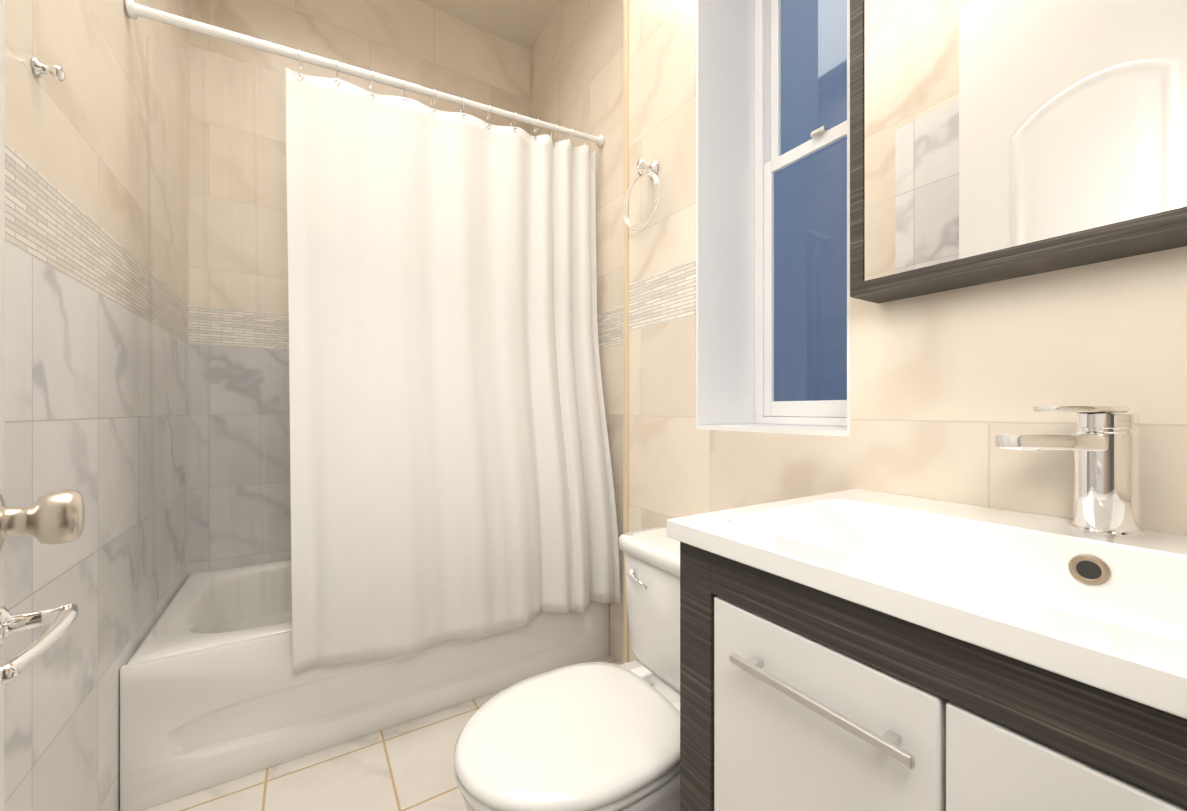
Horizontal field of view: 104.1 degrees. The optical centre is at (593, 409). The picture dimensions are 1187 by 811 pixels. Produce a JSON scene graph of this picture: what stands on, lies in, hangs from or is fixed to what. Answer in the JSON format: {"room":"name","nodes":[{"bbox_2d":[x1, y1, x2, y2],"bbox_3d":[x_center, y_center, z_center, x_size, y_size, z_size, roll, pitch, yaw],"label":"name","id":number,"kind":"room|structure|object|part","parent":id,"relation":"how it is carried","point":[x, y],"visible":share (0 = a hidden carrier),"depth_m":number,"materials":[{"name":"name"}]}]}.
{"room":"bathroom","nodes":[
{"label":"bathroom","id":0,"kind":"room"},
{"bbox_2d":[4,0,188,810],"bbox_3d":[-1.002,-0.525,0.725,0.120,3.150,2.940,0,0,-32],"label":"wall","id":1,"kind":"structure","parent":0,"point":[78,389],"depth_m":1.04,"materials":[{"name":"tile"}]},
{"bbox_2d":[31,57,65,81],"bbox_3d":[-0.978,-0.610,0.834,0.035,0.032,0.032,0,0,-32],"label":"hanger","id":2,"kind":"object","parent":1,"relation":"attached to","point":[56,72],"visible":1,"depth_m":0.83,"materials":[{"name":"silver metal"}]},
{"bbox_2d":[125,0,619,675],"bbox_3d":[-0.575,-0.210,1.590,1.517,1.997,0.266,0,0,-32],"label":"shower curtain","id":3,"kind":"object","parent":1,"relation":"attached to","point":[451,468],"visible":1,"depth_m":1.59,"materials":[{"name":"white fabric"}]},
{"bbox_2d":[188,0,529,575],"bbox_3d":[-0.935,-0.524,2.427,1.790,3.150,0.120,0,0,-32],"label":"wall","id":4,"kind":"structure","parent":0,"point":[419,43],"depth_m":2.02,"materials":[{"name":"tile"}]},
{"bbox_2d":[141,654,620,810],"bbox_3d":[-0.242,1.080,1.196,1.910,0.060,2.940,0,0,-32],"label":"floor","id":5,"kind":"structure","parent":0,"point":[407,766],"depth_m":1.32,"materials":[{"name":"tile"}]},
{"bbox_2d":[120,559,608,810],"bbox_3d":[-0.796,0.858,1.946,1.514,0.385,0.837,0,0,-32],"label":"bathtub","id":6,"kind":"object","parent":5,"relation":"on","point":[205,705],"visible":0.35,"depth_m":1.41,"materials":[{"name":"white ceramic"}]},
{"bbox_2d":[454,526,679,810],"bbox_3d":[0.064,0.694,0.992,0.710,0.711,0.494,0,0,-32],"label":"toilet","id":7,"kind":"object","parent":5,"relation":"on","point":[595,736],"visible":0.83,"depth_m":0.90,"materials":[{"name":"white ceramic"}]},
{"bbox_3d":[-0.033,0.638,0.932,0.483,0.044,0.380,0,0,-32],"label":"seat","id":8,"kind":"part","parent":7,"relation":"part of","materials":[{"name":"white paint"}]},
{"bbox_3d":[0.111,0.428,1.175,0.022,0.030,0.093,0,0,-32],"label":"handle","id":9,"kind":"part","parent":7,"relation":"part of","materials":[{"name":"silver metal"}]},
{"bbox_3d":[0.272,0.499,1.122,0.220,0.320,0.494,0,0,-32],"label":"tank","id":10,"kind":"part","parent":7,"relation":"part of","materials":[{"name":"white ceramic"}]},
{"bbox_2d":[667,406,1186,810],"bbox_3d":[0.500,0.522,0.498,0.502,1.055,0.706,0,0,-32],"label":"bathroom vanity","id":11,"kind":"object","parent":5,"relation":"on","point":[856,650],"visible":1,"depth_m":0.49,"materials":[{"name":"brown wood"}]},
{"bbox_2d":[994,406,1145,538],"bbox_3d":[0.617,0.076,0.601,0.162,0.163,0.067,0,0,0],"label":"faucet","id":12,"kind":"object","parent":11,"relation":"on","point":[1105,442],"depth_m":0.58,"materials":[{"name":"silver metal"}]},
{"bbox_2d":[417,0,560,49],"bbox_3d":[-0.242,-2.130,1.198,1.910,0.060,2.940,0,0,-32],"label":"ceiling","id":13,"kind":"structure","parent":0,"point":[522,23],"depth_m":2.46,"materials":[{"name":"beige paint"}]},
{"bbox_2d":[530,0,623,663],"bbox_3d":[0.056,-0.524,2.272,0.270,3.150,1.190,0,0,-32],"label":"wall","id":14,"kind":"structure","parent":0,"point":[576,66],"depth_m":2.04,"materials":[{"name":"tile"}]},
{"bbox_2d":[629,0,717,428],"bbox_3d":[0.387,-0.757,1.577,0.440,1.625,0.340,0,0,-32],"label":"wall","id":15,"kind":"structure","parent":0,"point":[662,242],"depth_m":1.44,"materials":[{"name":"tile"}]},
{"bbox_2d":[623,159,659,229],"bbox_3d":[0.163,-0.678,1.455,0.068,0.226,0.177,0,0,-32],"label":"towel ring","id":16,"kind":"object","parent":15,"relation":"attached to","point":[651,169],"visible":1,"depth_m":1.45,"materials":[{"name":"silver metal"}]},
{"bbox_2d":[629,246,1186,661],"bbox_3d":[0.728,-0.260,1.029,0.440,2.620,1.630,0,0,-32],"label":"wall","id":17,"kind":"structure","parent":0,"point":[984,363],"depth_m":0.76,"materials":[{"name":"tile"}]},
{"bbox_2d":[623,0,628,663],"bbox_3d":[0.114,-0.525,1.597,0.011,3.150,0.024,0,0,-32],"label":"trim","id":18,"kind":"structure","parent":17,"relation":"attached to","point":[626,244],"depth_m":1.59,"materials":[{"name":"beige"}]},
{"bbox_2d":[696,424,849,436],"bbox_3d":[0.547,0.050,1.217,0.328,0.013,0.440,0,0,-32],"label":"sill","id":19,"kind":"structure","parent":17,"relation":"on","point":[809,430],"depth_m":1.13,"materials":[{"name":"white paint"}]},
{"bbox_2d":[696,0,849,430],"bbox_3d":[0.547,-0.759,1.217,0.328,1.604,0.442,0,0,-32],"label":"window","id":20,"kind":"structure","parent":17,"relation":"in","point":[800,212],"depth_m":1.35,"materials":[{"name":"white paint"}]},
{"bbox_2d":[850,0,1186,302],"bbox_3d":[0.680,-0.588,0.591,0.097,0.765,0.655,0,0,-32],"label":"mirror","id":21,"kind":"object","parent":17,"relation":"attached to","point":[994,140],"visible":1,"depth_m":0.66,"materials":[{"name":"brown mirror"}]},
{"bbox_3d":[-0.168,-0.526,-0.243,0.275,3.150,0.415,0,0,-32],"label":"wall","id":22,"kind":"structure","parent":0,"visible":0},
{"bbox_2d":[0,0,84,810],"bbox_3d":[-0.364,-0.181,0.246,0.092,2.438,0.620,0,0,-44],"label":"door","id":23,"kind":"structure","parent":22,"relation":"in","point":[55,517],"depth_m":0.45,"materials":[{"name":"white paint"}]},
{"bbox_2d":[0,602,78,684],"bbox_3d":[-0.492,0.198,0.402,0.054,0.042,0.140,0,0,-44],"label":"toilet paper holder","id":24,"kind":"object","parent":23,"relation":"attached to","point":[60,619],"visible":1,"depth_m":0.42,"materials":[{"name":"silver metal"}]},
{"bbox_3d":[-0.525,0.104,0.439,0.057,0.058,0.058,0,0,-44],"label":"knob","id":25,"kind":"part","parent":23,"relation":"part of","materials":[{"name":"silver metal"}]}
]}

